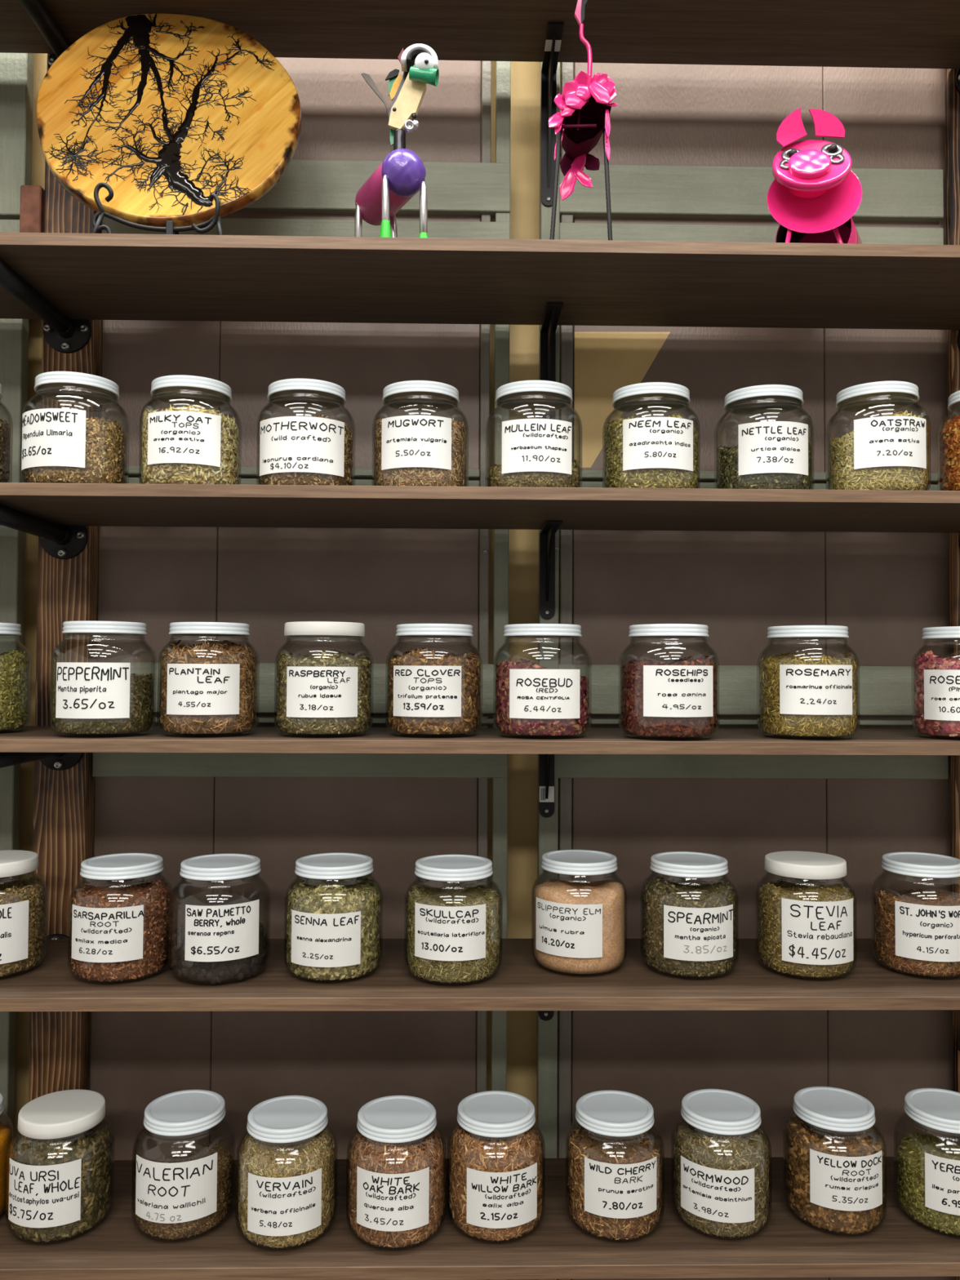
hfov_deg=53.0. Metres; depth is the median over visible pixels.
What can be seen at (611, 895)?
herb
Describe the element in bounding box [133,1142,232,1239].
herb
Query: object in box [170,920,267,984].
herb
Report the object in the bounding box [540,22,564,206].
bracket
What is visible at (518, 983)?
shelf
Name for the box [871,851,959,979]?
jar
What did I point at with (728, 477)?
herb
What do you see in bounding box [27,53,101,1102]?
wooden post
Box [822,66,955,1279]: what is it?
wall panel
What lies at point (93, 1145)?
herb
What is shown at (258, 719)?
trim
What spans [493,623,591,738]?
jar
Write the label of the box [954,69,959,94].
bracket
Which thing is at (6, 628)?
jar
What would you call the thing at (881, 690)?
trim
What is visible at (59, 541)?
bracket
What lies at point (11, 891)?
herb
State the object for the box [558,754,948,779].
trim
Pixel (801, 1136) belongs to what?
herb
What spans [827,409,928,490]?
herb
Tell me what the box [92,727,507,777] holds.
trim
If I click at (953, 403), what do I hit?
jar
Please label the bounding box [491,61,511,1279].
trim
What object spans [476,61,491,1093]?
trim
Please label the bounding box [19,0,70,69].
bracket
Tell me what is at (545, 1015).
bracket
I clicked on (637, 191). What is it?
trim
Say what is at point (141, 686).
herb
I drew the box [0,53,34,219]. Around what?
trim
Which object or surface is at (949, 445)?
herb
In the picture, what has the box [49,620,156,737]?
jar
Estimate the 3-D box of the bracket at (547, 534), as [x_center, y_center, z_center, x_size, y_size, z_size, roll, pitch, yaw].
[0.114,-0.110,1.548,0.026,0.147,0.125,0,-2,-1]
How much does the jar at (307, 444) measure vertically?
0.160 m
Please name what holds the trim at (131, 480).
attached to the wall
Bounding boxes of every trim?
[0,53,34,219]
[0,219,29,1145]
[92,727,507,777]
[94,662,499,713]
[101,216,510,239]
[124,477,479,486]
[126,466,479,478]
[151,717,497,724]
[235,160,510,217]
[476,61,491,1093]
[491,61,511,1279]
[536,62,559,1279]
[557,62,573,1279]
[558,664,915,715]
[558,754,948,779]
[560,164,943,222]
[560,222,943,244]
[577,470,940,482]
[578,481,941,490]
[588,719,915,725]
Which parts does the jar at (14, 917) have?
lid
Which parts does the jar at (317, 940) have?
lid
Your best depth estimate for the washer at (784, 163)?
1.39 m
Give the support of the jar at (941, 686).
on the shelf at (32, 739)
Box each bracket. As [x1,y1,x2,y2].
[0,258,91,353]
[0,504,88,559]
[0,723,83,770]
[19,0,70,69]
[44,933,71,939]
[537,1010,553,1021]
[538,754,554,817]
[539,520,562,619]
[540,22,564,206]
[540,302,563,419]
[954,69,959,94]
[956,329,959,351]
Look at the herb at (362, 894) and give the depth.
1.36 m
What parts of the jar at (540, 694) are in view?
lid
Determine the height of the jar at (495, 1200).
0.160 m
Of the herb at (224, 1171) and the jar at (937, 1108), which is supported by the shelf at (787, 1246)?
the jar at (937, 1108)
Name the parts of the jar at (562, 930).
lid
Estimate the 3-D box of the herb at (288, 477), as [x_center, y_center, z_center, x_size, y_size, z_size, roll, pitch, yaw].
[-0.254,-0.267,1.407,0.136,0.109,0.135,0,-2,24]
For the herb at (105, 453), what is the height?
0.103 m
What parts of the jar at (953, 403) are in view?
lid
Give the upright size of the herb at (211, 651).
0.133 m
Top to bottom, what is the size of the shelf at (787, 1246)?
0.018 m
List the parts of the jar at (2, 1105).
lid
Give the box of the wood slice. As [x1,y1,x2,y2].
[36,13,302,226]
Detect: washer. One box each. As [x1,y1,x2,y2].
[779,159,788,168]
[829,154,844,164]
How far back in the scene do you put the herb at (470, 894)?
1.36 m
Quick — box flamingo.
[548,0,617,239]
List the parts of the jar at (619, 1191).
lid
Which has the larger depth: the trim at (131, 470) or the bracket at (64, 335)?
the trim at (131, 470)
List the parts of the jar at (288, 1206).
lid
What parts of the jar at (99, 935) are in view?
lid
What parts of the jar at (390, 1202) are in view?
lid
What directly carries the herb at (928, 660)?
in the jar at (941, 686)
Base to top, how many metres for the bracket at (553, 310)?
0.160 m
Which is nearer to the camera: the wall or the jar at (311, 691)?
the jar at (311, 691)
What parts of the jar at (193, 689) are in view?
lid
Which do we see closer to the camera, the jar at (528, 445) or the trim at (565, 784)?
the jar at (528, 445)
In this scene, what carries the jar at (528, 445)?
on the shelf at (99, 504)
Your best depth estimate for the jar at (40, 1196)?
1.32 m
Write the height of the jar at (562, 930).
0.160 m
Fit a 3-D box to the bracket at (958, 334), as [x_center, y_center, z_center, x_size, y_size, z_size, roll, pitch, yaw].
[0.844,-0.507,1.485,0.078,0.078,0.267,0,-2,-1]
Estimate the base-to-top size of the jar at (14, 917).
0.162 m
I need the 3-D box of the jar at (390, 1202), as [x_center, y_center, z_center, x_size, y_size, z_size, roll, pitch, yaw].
[-0.118,0.753,1.369,0.141,0.160,0.142,1,-2,-36]
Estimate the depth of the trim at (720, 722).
1.62 m
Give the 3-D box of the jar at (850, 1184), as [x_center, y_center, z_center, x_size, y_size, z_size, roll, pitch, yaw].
[0.518,0.757,1.407,0.141,0.160,0.142,-1,-2,28]
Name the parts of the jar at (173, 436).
lid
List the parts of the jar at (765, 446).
lid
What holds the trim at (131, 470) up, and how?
attached to the wall
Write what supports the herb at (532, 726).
in the jar at (540, 694)
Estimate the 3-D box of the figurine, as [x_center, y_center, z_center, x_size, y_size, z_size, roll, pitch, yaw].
[-0.129,-0.709,1.413,0.080,0.322,0.199,1,-2,-30]
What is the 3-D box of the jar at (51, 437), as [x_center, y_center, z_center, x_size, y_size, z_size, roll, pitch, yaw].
[-0.579,-0.290,1.380,0.141,0.160,0.142,-1,-2,41]
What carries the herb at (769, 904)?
in the jar at (814, 932)
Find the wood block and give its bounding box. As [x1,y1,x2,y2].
[19,185,44,232]
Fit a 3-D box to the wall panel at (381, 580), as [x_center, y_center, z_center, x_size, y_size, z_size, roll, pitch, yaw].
[-0.223,-0.030,1.629,0.441,3.050,0.012,0,-2,-1]
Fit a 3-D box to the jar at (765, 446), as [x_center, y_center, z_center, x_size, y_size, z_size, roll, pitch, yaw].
[0.420,-0.283,1.425,0.141,0.160,0.142,-1,-2,34]
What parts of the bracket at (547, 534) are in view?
wall leg, arm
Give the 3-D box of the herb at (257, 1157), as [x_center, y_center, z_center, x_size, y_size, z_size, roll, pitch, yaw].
[-0.274,0.761,1.367,0.135,0.133,0.135,1,-2,-15]
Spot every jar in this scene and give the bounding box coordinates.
[0,383,13,481]
[0,622,31,733]
[0,849,47,976]
[0,1093,12,1213]
[5,1088,114,1243]
[21,371,129,483]
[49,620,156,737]
[67,853,171,984]
[131,1088,235,1242]
[138,374,241,479]
[156,622,259,737]
[168,853,270,985]
[235,1095,337,1250]
[256,378,352,479]
[274,621,373,737]
[284,852,382,982]
[346,1095,446,1250]
[373,380,467,470]
[385,623,482,737]
[404,853,502,986]
[446,1090,545,1243]
[484,380,580,487]
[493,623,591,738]
[531,849,626,976]
[564,1089,663,1240]
[604,382,700,485]
[620,623,717,740]
[640,851,736,979]
[671,1088,771,1238]
[715,384,812,488]
[755,850,857,980]
[758,625,860,740]
[782,1086,886,1235]
[825,381,930,487]
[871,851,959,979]
[893,1088,959,1238]
[911,626,959,740]
[937,390,959,466]
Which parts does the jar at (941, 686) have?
lid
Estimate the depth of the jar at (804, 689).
1.33 m
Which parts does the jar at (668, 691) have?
lid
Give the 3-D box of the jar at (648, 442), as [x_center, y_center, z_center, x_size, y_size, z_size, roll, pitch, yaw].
[0.251,-0.284,1.416,0.141,0.160,0.142,-1,-2,28]
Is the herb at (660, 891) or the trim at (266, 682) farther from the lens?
the trim at (266, 682)
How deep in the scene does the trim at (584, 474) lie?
1.63 m
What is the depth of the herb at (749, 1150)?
1.35 m
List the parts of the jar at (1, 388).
lid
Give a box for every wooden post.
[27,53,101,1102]
[944,68,959,1279]
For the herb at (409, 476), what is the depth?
1.37 m
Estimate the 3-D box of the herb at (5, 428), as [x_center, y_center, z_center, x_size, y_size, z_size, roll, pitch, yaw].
[-0.745,-0.268,1.370,0.136,0.104,0.135,0,-2,-7]
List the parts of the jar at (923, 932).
lid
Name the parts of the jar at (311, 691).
lid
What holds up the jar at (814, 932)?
on the shelf at (518, 983)
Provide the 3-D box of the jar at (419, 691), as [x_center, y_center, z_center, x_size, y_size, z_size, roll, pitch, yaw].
[-0.067,0.058,1.404,0.141,0.160,0.142,1,-2,-17]
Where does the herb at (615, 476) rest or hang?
in the jar at (648, 442)
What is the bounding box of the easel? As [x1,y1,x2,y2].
[91,182,222,235]
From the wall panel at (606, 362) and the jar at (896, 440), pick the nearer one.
the jar at (896, 440)
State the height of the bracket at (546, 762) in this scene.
0.132 m
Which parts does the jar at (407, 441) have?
lid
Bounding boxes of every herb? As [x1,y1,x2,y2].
[0,418,10,482]
[0,649,28,729]
[0,875,45,976]
[0,1121,11,1213]
[8,1119,112,1242]
[23,416,127,483]
[52,673,154,733]
[70,878,170,982]
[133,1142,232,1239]
[141,404,239,484]
[159,639,257,733]
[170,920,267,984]
[237,1126,335,1248]
[258,413,353,485]
[276,649,371,734]
[285,875,380,980]
[348,1128,444,1248]
[373,416,466,486]
[387,648,480,734]
[406,880,500,983]
[448,1123,542,1241]
[487,459,580,487]
[495,657,589,735]
[533,877,625,973]
[567,1125,662,1239]
[604,413,697,488]
[620,655,717,737]
[642,875,736,977]
[673,1117,769,1238]
[715,439,812,489]
[757,876,854,977]
[759,651,857,736]
[785,1113,884,1234]
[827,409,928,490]
[873,888,959,977]
[896,1128,959,1235]
[913,650,959,736]
[939,415,959,490]
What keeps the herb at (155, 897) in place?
in the jar at (99, 935)
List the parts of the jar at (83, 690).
lid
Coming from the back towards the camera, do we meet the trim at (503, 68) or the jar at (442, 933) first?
the trim at (503, 68)
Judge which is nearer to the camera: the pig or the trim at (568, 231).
the pig
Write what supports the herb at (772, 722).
in the jar at (804, 689)
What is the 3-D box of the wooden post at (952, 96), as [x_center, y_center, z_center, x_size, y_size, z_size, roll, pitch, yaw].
[0.835,0.025,1.613,0.088,2.950,0.020,0,-2,-1]
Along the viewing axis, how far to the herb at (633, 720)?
1.33 m
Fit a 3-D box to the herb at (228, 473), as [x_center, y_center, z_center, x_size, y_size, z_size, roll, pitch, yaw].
[-0.419,-0.273,1.394,0.138,0.119,0.138,0,-2,-1]
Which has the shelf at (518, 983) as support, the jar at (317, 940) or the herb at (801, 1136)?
the jar at (317, 940)
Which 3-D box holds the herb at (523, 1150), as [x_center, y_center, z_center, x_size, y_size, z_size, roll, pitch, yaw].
[0.023,0.761,1.386,0.135,0.137,0.135,0,-2,18]
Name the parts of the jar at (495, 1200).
lid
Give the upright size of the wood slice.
0.376 m
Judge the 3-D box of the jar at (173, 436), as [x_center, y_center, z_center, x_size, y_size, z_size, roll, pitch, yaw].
[-0.418,-0.288,1.394,0.141,0.160,0.142,2,-2,-43]
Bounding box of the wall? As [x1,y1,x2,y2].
[13,53,573,1279]
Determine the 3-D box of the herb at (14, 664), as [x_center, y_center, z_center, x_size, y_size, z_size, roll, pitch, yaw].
[-0.741,0.071,1.419,0.136,0.118,0.136,0,-2,-1]
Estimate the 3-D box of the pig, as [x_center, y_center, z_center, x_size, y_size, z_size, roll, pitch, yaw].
[0.507,-0.664,1.453,0.131,0.244,0.204,0,-2,22]
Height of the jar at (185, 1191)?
0.160 m
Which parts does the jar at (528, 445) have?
lid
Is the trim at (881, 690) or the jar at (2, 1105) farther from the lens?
the trim at (881, 690)
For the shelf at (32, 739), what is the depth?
1.30 m
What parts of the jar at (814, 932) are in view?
lid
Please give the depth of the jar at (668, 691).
1.31 m
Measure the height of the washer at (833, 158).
0.020 m
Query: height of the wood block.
0.197 m
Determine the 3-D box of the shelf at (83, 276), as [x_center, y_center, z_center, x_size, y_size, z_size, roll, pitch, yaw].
[-0.025,-0.537,1.456,2.200,0.018,0.282,0,-2,-1]
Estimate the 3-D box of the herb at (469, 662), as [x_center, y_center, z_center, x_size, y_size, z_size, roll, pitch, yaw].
[-0.067,0.072,1.404,0.136,0.122,0.135,0,-2,-4]
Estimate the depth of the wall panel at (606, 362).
1.64 m
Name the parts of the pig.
leg, leg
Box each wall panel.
[89,217,222,1159]
[209,57,481,1159]
[570,62,828,1279]
[573,332,670,467]
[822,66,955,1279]
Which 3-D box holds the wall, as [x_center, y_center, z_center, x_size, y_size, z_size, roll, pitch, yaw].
[-0.031,-0.212,1.696,6.000,3.420,0.020,0,-2,-1]
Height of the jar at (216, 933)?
0.160 m
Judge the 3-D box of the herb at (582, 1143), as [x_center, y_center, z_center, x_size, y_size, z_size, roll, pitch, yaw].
[0.194,0.773,1.390,0.136,0.114,0.135,0,-2,12]
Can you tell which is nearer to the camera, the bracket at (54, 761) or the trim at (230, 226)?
the bracket at (54, 761)
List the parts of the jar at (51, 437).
lid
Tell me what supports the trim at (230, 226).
attached to the wall
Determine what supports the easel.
on the shelf at (83, 276)
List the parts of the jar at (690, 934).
lid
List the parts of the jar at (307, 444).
lid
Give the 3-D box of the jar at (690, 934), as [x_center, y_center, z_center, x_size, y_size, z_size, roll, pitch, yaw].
[0.309,0.404,1.422,0.141,0.160,0.142,1,-2,-17]
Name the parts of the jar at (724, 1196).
lid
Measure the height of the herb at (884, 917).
0.108 m
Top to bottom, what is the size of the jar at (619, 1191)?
0.160 m
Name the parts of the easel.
leg, leg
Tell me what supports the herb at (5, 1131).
in the jar at (2, 1105)
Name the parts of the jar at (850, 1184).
lid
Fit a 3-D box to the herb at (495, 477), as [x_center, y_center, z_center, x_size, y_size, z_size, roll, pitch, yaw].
[0.079,-0.238,1.408,0.136,0.055,0.135,1,-2,-24]
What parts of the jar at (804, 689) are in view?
lid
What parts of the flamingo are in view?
leg, leg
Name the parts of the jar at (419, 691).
lid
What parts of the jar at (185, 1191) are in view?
lid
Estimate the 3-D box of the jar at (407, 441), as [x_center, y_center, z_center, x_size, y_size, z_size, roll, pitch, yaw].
[-0.087,-0.286,1.413,0.141,0.160,0.142,0,-2,-4]
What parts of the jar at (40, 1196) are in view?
lid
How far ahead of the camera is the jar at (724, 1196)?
1.34 m
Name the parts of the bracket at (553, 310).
wall leg, arm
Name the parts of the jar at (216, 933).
lid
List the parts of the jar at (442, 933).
lid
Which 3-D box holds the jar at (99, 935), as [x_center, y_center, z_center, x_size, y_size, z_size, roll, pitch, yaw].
[-0.517,0.399,1.389,0.141,0.160,0.142,1,-2,-36]
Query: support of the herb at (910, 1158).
in the jar at (937, 1108)
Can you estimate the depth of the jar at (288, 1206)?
1.31 m
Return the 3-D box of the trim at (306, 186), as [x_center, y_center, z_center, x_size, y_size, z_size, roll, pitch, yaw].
[-0.293,-0.770,1.639,0.689,0.084,0.028,0,-2,-1]
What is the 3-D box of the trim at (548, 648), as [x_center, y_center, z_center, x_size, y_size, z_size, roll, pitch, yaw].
[0.115,-0.028,1.622,0.032,3.050,0.033,0,-2,-1]
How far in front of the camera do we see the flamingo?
1.38 m
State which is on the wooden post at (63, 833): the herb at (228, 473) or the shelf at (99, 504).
the shelf at (99, 504)
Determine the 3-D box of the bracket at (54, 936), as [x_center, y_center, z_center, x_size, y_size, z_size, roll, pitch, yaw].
[-0.684,0.512,1.427,0.078,0.078,0.267,0,-2,-1]
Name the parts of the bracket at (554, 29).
wall leg, arm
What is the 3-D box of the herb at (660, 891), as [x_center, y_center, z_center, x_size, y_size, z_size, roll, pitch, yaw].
[0.309,0.415,1.422,0.136,0.128,0.135,0,-2,19]
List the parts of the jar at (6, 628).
lid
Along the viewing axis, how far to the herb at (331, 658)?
1.35 m
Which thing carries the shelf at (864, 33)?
on the wooden post at (63, 833)
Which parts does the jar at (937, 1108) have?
lid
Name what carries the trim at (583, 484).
attached to the wall
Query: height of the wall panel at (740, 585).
3.050 m
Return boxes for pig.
[767,107,862,244]
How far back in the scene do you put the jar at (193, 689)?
1.33 m
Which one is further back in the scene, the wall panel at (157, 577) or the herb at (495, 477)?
the wall panel at (157, 577)
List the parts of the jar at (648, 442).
lid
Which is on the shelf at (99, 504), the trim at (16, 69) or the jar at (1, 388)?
the jar at (1, 388)
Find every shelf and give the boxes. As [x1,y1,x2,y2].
[0,0,959,69]
[0,231,959,329]
[0,482,959,533]
[0,725,959,755]
[0,938,959,1011]
[0,1156,959,1279]
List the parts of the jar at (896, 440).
lid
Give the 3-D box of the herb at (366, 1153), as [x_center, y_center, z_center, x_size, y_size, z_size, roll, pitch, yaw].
[-0.119,0.760,1.369,0.135,0.137,0.135,0,-2,15]

